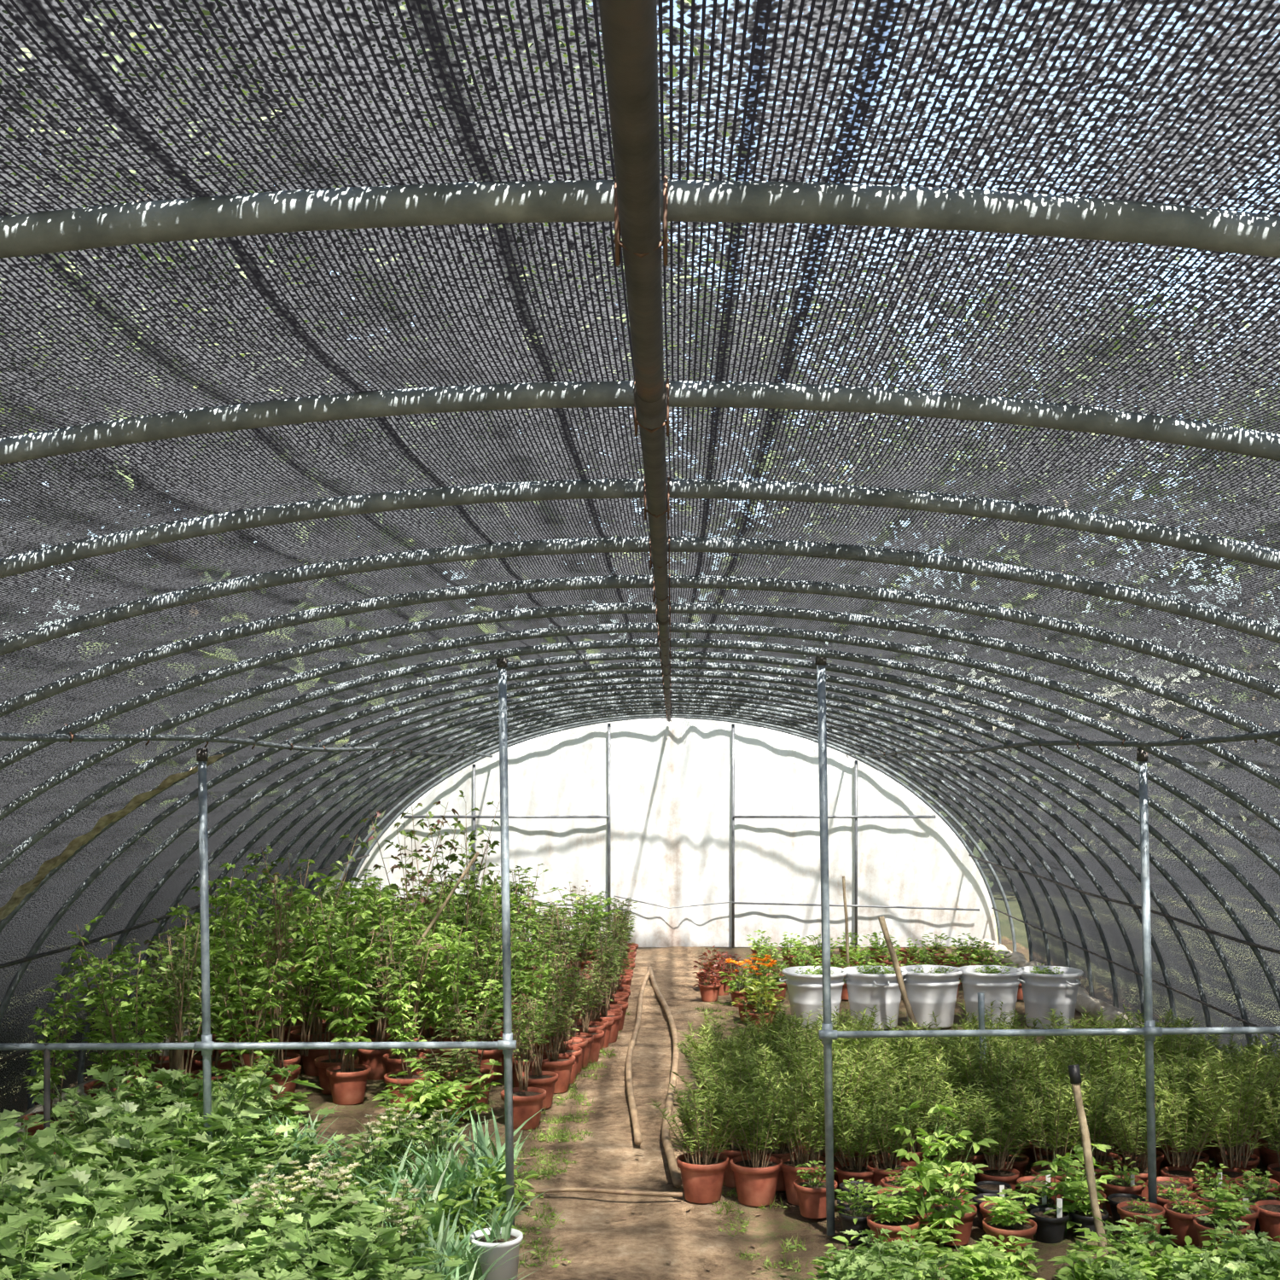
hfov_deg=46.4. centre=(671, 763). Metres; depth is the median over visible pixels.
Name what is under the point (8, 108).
leafy tree
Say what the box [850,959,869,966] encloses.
pot
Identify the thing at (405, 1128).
flower
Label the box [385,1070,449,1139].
plant
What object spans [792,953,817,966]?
plant
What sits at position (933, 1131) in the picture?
plant
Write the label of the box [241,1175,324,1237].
flower
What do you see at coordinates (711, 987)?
potted plant
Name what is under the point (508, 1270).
planter
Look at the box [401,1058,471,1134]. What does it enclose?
plant
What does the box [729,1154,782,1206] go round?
pot
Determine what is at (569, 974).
pot
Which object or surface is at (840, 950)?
pot
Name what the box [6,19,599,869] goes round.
leafy tree
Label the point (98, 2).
leafy tree
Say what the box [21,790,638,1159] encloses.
potted shrubs
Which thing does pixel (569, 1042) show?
pot
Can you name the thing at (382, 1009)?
pot
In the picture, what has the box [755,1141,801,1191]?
pot
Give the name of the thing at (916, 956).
plant
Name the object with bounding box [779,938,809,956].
plant
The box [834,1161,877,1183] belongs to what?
pot
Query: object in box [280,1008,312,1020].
pot
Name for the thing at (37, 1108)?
edging
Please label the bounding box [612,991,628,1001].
pot
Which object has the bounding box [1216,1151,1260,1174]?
pot
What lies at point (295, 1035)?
pot
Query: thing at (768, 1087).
shrubs
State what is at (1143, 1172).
pot
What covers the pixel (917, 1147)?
pot
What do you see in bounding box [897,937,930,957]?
plant
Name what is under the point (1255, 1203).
potted plants
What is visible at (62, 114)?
leafy tree
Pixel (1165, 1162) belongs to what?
pot
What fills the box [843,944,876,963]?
plant
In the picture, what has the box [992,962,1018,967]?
plant
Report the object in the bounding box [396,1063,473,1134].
plant
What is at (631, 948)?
pot
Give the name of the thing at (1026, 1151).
pot
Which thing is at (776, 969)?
pot
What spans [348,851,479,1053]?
bamboo stake
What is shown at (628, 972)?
pot
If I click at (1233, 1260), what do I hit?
leafy plants
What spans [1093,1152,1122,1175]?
pot
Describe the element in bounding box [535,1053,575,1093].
pot
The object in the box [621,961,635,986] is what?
pot
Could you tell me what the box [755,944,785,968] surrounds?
plant
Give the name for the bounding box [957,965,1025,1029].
planter
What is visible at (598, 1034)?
pot
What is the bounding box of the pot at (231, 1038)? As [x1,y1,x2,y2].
[219,1016,247,1051]
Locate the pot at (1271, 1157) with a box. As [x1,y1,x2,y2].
[1262,1142,1279,1164]
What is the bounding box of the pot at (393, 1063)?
[382,1051,426,1073]
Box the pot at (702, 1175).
[676,1151,728,1203]
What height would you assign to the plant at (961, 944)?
0.175 m
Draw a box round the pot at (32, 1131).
[21,1111,74,1159]
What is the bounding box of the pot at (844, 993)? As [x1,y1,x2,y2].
[841,983,848,1000]
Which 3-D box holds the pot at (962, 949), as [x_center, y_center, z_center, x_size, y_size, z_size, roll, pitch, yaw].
[2.715,1.775,13.800,0.180,0.130,0.180,0,0,0]
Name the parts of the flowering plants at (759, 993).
flower, pot, flower, pot, flower, pot, flower, flower, pot, flower, pot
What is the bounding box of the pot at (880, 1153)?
[853,1146,890,1163]
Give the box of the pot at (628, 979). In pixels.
[605,975,631,985]
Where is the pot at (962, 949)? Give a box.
[955,948,973,963]
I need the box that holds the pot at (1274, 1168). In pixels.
[1267,1163,1279,1200]
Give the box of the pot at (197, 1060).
[192,1053,235,1070]
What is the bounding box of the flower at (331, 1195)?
[300,1168,375,1228]
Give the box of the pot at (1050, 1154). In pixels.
[1036,1151,1077,1181]
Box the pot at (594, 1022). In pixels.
[575,1018,609,1049]
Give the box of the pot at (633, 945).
[627,942,638,962]
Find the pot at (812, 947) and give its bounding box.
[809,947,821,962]
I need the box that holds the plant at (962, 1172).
[936,1168,974,1189]
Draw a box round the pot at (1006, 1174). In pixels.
[977,1165,1019,1200]
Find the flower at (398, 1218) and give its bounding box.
[370,1197,439,1273]
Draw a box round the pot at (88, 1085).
[83,1079,136,1099]
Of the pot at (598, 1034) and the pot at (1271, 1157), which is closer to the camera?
the pot at (1271, 1157)
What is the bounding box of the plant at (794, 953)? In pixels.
[780,941,812,962]
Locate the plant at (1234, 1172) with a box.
[1210,1167,1252,1193]
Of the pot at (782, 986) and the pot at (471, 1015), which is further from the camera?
the pot at (782, 986)
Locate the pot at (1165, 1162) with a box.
[1157,1136,1197,1168]
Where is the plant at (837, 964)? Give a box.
[830,954,855,967]
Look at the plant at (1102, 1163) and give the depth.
6.34 m
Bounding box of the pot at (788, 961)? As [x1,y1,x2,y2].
[787,960,807,966]
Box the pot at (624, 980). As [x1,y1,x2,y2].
[618,978,626,984]
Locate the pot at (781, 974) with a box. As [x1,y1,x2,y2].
[762,972,784,978]
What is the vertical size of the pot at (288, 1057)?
0.198 m
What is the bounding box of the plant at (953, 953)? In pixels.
[936,947,968,961]
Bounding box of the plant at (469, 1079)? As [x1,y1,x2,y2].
[448,1058,502,1122]
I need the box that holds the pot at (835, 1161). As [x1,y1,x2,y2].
[812,1152,848,1189]
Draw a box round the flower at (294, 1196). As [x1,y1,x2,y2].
[238,1182,317,1239]
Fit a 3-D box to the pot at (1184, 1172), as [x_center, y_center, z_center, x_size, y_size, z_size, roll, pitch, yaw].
[2.175,1.802,6.356,0.180,0.130,0.180,0,0,33]
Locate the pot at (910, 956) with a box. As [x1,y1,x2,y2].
[904,953,923,965]
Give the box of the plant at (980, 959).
[968,941,999,961]
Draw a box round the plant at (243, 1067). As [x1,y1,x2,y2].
[219,1049,273,1090]
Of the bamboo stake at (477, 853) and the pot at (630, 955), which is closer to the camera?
the bamboo stake at (477, 853)
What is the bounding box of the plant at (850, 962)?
[832,962,852,983]
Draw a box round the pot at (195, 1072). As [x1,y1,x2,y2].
[190,1068,234,1099]
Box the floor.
[20,936,1278,1279]
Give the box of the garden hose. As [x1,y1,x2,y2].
[625,966,682,1187]
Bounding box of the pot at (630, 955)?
[625,952,634,957]
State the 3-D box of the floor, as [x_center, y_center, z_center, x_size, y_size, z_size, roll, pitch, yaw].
[-0.025,1.852,6.500,7.200,0.056,19.000,0,0,0]
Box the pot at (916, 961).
[912,959,931,965]
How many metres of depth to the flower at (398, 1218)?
4.96 m
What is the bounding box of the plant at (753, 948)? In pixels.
[746,938,778,957]
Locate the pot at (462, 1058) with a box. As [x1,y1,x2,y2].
[436,1056,480,1076]
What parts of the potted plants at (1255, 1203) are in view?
nursery pot, nursery pot, nursery pot, nursery pot, pot, nursery pot, nursery pot, nursery pot, nursery pot, nursery pot, nursery pot, nursery pot, nursery pot, pot, nursery pot, nursery pot, nursery pot, nursery pot, nursery pot, nursery pot, nursery pot, nursery pot, nursery pot, nursery pot, nursery pot, nursery pot, nursery pot, pot, nursery pot, nursery pot, nursery pot, nursery pot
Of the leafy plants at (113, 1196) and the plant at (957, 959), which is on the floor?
the leafy plants at (113, 1196)
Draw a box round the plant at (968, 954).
[960,936,990,955]
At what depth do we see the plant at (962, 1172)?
6.24 m
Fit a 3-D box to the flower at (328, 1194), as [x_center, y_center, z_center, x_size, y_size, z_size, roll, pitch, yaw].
[-1.174,1.573,5.286,0.314,0.259,0.314,0,0,11]
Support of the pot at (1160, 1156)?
on the shrubs at (768, 1087)
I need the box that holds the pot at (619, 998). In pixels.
[592,993,625,1004]
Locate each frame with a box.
[0,0,1279,1110]
[375,723,979,948]
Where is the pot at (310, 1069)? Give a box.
[298,1037,336,1076]
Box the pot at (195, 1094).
[148,1083,198,1096]
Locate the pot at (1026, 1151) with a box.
[1013,1127,1041,1160]
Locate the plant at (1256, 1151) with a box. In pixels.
[1247,1127,1262,1156]
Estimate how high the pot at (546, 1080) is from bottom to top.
0.170 m
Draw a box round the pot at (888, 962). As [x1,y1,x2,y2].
[880,959,901,965]
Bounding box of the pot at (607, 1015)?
[590,1011,622,1042]
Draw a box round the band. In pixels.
[0,753,226,920]
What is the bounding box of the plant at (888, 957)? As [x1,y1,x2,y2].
[874,947,905,961]
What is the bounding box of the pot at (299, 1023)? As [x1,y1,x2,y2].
[273,1019,302,1053]
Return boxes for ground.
[0,795,1279,1098]
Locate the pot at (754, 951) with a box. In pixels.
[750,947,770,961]
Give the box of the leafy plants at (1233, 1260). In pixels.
[806,1099,1279,1279]
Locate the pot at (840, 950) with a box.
[838,948,858,963]
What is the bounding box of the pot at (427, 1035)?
[409,1031,444,1041]
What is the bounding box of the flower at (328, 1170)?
[283,1152,353,1219]
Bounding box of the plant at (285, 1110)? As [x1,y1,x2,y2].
[250,1080,311,1122]
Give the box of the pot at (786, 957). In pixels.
[784,953,801,967]
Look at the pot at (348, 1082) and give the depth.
7.99 m
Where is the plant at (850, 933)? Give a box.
[832,931,862,951]
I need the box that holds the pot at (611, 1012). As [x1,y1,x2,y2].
[591,1008,622,1036]
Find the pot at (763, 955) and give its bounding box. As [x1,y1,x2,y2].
[753,953,773,968]
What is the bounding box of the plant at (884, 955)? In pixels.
[869,936,901,958]
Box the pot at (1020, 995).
[1017,983,1023,1000]
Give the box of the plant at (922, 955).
[917,952,948,965]
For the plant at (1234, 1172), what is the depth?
6.38 m
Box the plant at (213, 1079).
[192,1074,226,1099]
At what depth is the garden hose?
8.48 m
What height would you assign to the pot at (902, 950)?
0.130 m
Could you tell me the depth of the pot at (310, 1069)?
8.77 m
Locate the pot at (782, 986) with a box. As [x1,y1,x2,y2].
[769,981,786,1000]
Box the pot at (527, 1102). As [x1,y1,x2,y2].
[500,1087,546,1129]
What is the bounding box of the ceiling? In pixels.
[0,0,1279,1120]
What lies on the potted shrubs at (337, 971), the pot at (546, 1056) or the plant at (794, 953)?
the pot at (546, 1056)
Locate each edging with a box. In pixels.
[0,983,271,1155]
[978,938,1192,1061]
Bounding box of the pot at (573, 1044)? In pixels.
[546,1036,587,1074]
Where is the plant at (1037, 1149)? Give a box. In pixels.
[1029,1137,1049,1164]
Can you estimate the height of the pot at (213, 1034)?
0.190 m
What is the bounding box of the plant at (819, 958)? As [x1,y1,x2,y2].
[814,949,840,961]
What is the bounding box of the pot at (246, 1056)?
[232,1036,273,1072]
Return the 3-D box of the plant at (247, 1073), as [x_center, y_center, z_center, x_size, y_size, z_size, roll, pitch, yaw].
[-2.169,1.661,7.394,0.358,0.380,0.287,0,0,-38]
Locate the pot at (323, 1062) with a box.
[314,1054,359,1094]
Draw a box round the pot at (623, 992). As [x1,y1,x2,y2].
[612,989,630,1013]
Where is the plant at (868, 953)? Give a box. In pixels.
[849,948,881,965]
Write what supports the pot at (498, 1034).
on the potted shrubs at (337, 971)
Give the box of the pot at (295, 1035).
[290,1027,331,1065]
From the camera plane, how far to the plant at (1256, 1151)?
7.01 m
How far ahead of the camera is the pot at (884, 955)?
13.33 m
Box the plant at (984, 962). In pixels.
[981,949,1012,965]
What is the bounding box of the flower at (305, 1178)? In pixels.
[248,1160,324,1220]
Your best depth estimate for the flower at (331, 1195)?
5.28 m
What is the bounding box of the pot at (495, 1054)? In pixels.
[471,1048,504,1080]
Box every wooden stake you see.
[878,915,918,1029]
[1067,1064,1108,1256]
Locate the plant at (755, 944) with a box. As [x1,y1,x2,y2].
[746,930,773,951]
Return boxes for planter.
[458,1190,547,1279]
[779,962,848,1029]
[841,962,907,1029]
[899,965,963,1028]
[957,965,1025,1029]
[1016,963,1083,1029]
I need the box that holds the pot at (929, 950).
[926,948,946,963]
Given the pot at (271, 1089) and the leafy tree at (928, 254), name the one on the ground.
the leafy tree at (928, 254)
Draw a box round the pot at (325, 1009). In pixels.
[299,1002,331,1027]
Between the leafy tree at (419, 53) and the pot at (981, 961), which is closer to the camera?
the pot at (981, 961)
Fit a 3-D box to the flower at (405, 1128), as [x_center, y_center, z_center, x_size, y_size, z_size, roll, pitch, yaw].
[-1.121,1.573,6.272,0.314,0.259,0.314,0,0,29]
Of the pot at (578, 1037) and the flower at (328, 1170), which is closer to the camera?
the flower at (328, 1170)
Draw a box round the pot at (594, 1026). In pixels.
[573,1021,605,1033]
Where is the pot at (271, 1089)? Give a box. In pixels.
[254,1084,274,1120]
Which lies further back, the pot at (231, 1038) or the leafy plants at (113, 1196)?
the pot at (231, 1038)
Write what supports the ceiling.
attached to the frame at (637, 201)
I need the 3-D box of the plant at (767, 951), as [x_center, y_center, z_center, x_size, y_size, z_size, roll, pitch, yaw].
[0.838,1.687,12.976,0.252,0.107,0.261,0,0,10]
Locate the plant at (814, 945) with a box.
[805,934,833,950]
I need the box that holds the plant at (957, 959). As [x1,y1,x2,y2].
[947,950,982,967]
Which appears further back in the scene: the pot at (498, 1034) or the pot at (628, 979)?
the pot at (628, 979)
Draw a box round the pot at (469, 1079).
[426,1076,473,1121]
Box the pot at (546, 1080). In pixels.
[516,1070,558,1109]
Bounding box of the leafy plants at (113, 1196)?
[0,1053,477,1279]
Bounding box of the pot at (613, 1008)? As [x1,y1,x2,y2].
[589,1004,622,1012]
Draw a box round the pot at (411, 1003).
[410,1002,430,1032]
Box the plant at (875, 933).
[861,931,894,949]
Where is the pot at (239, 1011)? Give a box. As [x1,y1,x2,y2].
[226,1009,258,1025]
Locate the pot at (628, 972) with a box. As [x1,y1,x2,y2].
[620,968,633,975]
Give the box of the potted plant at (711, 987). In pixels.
[692,945,741,1001]
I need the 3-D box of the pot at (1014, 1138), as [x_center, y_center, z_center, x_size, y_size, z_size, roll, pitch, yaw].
[1.525,1.804,6.871,0.180,0.130,0.180,0,0,11]
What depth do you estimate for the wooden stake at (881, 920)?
10.11 m
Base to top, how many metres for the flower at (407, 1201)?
0.259 m
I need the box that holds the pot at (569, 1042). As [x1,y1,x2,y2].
[530,1035,573,1053]
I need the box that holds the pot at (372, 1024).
[354,1004,384,1031]
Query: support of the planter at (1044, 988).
on the floor
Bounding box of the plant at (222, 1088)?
[220,1087,271,1119]
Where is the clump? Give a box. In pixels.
[179,1104,546,1279]
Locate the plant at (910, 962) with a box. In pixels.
[890,956,919,965]
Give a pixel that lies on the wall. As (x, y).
(671, 782)
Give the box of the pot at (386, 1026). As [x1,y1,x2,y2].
[381,1021,409,1041]
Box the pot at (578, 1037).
[554,1032,593,1068]
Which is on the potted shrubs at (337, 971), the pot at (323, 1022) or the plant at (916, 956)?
the pot at (323, 1022)
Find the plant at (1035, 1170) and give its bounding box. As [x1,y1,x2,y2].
[1030,1164,1074,1203]
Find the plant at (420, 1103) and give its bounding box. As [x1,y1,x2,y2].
[372,1080,436,1144]
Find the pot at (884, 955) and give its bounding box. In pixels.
[874,953,889,965]
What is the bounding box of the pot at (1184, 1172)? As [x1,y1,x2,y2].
[1160,1166,1204,1180]
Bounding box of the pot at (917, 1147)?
[894,1143,930,1172]
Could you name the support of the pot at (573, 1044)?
on the potted shrubs at (337, 971)
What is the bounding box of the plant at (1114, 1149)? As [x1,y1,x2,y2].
[1105,1122,1125,1156]
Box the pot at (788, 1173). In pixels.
[779,1153,826,1205]
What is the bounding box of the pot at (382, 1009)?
[374,1007,410,1023]
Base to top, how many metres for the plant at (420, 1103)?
0.321 m
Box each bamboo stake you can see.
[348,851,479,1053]
[842,876,849,966]
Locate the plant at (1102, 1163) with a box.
[1068,1158,1111,1192]
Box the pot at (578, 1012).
[562,1000,581,1020]
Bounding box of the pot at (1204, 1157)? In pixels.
[1166,1150,1209,1171]
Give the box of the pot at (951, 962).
[942,960,963,966]
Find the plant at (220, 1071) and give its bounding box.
[211,1069,250,1104]
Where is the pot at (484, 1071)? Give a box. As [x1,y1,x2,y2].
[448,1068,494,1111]
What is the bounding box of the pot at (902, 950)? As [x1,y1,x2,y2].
[896,947,914,963]
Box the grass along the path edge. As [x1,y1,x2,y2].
[470,999,808,1272]
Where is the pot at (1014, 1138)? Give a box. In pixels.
[987,1138,1023,1163]
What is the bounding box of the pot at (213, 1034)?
[187,1028,230,1053]
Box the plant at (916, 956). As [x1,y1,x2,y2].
[907,947,938,962]
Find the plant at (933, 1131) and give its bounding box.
[925,1122,937,1157]
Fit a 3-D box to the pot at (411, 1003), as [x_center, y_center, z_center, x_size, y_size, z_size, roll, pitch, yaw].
[-1.782,1.751,10.338,0.261,0.197,0.261,0,0,20]
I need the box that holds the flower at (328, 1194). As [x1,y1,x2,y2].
[301,1171,372,1228]
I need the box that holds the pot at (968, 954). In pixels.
[964,953,984,965]
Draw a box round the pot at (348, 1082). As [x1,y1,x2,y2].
[325,1064,371,1105]
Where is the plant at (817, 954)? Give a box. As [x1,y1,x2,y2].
[781,946,820,971]
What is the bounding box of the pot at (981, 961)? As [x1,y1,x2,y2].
[973,959,994,965]
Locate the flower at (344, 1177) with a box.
[300,1161,384,1211]
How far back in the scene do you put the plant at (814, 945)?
13.80 m
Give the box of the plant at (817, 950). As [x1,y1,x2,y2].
[808,944,836,955]
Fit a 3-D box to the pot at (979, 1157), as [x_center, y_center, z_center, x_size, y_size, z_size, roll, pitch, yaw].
[1.301,1.772,6.590,0.180,0.130,0.180,0,0,6]
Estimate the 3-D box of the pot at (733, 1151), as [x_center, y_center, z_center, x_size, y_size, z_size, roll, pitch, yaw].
[0.291,1.763,6.578,0.225,0.170,0.225,0,0,-35]
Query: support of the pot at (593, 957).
on the potted shrubs at (337, 971)
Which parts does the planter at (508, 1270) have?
planter pot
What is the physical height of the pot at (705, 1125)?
0.130 m
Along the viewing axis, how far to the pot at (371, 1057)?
8.74 m
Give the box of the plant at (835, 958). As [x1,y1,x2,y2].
[818,956,847,967]
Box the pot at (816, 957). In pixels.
[814,953,832,965]
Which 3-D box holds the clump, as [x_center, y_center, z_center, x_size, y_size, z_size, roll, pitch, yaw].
[-1.206,1.669,5.713,1.460,0.367,2.331,0,0,-6]
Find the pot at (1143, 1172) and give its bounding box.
[1112,1163,1157,1201]
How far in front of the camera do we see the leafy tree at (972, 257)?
26.48 m
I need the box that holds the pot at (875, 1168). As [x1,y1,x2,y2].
[866,1159,908,1195]
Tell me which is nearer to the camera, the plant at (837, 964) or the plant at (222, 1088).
the plant at (222, 1088)
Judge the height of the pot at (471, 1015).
0.198 m
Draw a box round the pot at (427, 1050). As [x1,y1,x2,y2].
[415,1048,451,1078]
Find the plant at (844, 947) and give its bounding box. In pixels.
[839,944,866,959]
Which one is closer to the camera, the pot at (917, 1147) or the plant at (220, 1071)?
the pot at (917, 1147)
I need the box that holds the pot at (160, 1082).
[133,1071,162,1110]
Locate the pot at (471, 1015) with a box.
[459,997,483,1027]
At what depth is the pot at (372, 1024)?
10.27 m
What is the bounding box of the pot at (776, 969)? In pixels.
[760,965,780,975]
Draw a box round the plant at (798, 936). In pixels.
[772,931,805,952]
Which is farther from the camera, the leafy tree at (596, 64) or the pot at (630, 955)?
the leafy tree at (596, 64)
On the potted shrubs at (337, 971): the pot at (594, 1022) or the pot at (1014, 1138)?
the pot at (594, 1022)
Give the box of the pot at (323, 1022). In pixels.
[315,1018,355,1053]
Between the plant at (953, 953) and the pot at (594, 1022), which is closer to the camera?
the pot at (594, 1022)
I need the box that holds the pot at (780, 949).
[779,948,798,960]
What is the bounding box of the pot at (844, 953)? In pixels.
[843,953,862,966]
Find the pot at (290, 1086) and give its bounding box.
[251,1063,301,1105]
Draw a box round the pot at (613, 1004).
[596,1000,628,1030]
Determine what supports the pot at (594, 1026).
on the potted shrubs at (337, 971)
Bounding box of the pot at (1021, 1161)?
[987,1152,1029,1189]
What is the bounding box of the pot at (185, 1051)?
[183,1041,215,1073]
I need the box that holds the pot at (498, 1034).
[463,1026,500,1057]
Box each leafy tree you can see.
[0,0,465,924]
[0,0,624,912]
[0,0,745,889]
[0,22,273,564]
[0,31,435,899]
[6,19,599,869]
[41,14,591,891]
[145,0,797,695]
[256,0,773,861]
[593,252,1015,826]
[689,382,1012,835]
[866,320,1205,891]
[904,254,1239,868]
[1058,350,1279,899]
[1152,306,1279,872]
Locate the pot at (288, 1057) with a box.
[254,1052,301,1064]
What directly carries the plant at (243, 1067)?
on the potted shrubs at (337, 971)
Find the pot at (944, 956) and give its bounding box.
[934,953,952,965]
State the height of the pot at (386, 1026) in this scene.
0.184 m
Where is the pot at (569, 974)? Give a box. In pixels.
[564,973,590,984]
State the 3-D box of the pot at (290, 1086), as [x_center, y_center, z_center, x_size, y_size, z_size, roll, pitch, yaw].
[-2.140,1.744,8.091,0.259,0.196,0.259,0,0,33]
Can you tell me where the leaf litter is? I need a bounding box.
[517,977,790,1279]
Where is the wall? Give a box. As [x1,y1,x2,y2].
[347,718,996,947]
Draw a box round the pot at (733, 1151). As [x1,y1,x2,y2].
[714,1138,762,1187]
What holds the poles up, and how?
on the floor
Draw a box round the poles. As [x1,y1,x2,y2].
[0,656,1279,1235]
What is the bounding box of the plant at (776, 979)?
[762,960,790,982]
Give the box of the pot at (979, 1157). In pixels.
[947,1146,987,1183]
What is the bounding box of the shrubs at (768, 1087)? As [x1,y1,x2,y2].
[647,996,1279,1206]
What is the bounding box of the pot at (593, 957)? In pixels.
[574,956,599,978]
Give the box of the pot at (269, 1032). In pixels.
[237,1028,273,1039]
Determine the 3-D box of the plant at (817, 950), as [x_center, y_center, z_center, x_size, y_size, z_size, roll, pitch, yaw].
[1.349,1.676,13.366,0.252,0.130,0.261,0,0,22]
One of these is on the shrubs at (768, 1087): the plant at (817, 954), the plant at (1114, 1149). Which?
the plant at (1114, 1149)
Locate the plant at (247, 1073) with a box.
[200,1058,271,1103]
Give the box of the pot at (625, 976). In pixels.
[620,972,633,984]
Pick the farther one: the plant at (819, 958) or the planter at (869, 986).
the plant at (819, 958)
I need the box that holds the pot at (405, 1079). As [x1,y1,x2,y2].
[384,1070,429,1112]
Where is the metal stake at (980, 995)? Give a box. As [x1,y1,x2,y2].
[977,992,986,1078]
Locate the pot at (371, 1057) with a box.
[357,1048,394,1080]
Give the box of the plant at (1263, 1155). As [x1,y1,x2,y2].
[1256,1133,1273,1166]
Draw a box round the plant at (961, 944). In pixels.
[950,932,978,951]
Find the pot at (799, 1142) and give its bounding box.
[791,1122,813,1152]
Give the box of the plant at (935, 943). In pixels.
[920,932,950,949]
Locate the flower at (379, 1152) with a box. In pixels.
[338,1122,402,1187]
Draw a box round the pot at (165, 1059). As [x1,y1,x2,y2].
[130,1055,168,1074]
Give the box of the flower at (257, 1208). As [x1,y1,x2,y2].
[219,1187,285,1245]
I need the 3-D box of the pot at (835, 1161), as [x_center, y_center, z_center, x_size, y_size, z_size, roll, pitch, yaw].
[0.684,1.789,6.548,0.180,0.130,0.180,0,0,-9]
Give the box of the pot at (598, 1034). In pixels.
[575,1029,604,1063]
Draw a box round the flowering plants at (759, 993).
[717,953,785,1030]
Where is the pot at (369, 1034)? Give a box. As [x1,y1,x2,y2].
[353,1030,392,1064]
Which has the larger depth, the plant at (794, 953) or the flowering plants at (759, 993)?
the plant at (794, 953)
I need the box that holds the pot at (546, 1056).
[512,1053,551,1087]
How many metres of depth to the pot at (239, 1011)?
9.93 m
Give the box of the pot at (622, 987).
[612,983,629,991]
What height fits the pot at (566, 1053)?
0.188 m
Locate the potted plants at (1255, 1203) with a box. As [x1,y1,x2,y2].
[793,1157,1279,1267]
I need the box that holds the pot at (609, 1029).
[590,1017,614,1047]
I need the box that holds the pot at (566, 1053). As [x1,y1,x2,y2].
[541,1046,581,1083]
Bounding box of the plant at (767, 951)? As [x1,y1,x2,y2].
[755,951,782,963]
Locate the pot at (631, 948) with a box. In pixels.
[626,946,635,952]
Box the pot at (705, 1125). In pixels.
[704,1124,716,1151]
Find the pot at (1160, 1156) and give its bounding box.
[1122,1147,1163,1176]
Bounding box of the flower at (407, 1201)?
[360,1178,440,1253]
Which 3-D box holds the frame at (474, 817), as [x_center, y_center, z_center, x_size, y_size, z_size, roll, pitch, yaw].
[-0.025,0.719,14.919,6.200,2.242,0.051,0,0,0]
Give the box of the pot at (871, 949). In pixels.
[868,948,886,962]
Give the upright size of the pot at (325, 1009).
0.200 m
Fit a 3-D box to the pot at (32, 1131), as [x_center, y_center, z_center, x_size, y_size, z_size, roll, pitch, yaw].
[-2.905,1.742,6.976,0.251,0.189,0.251,0,0,42]

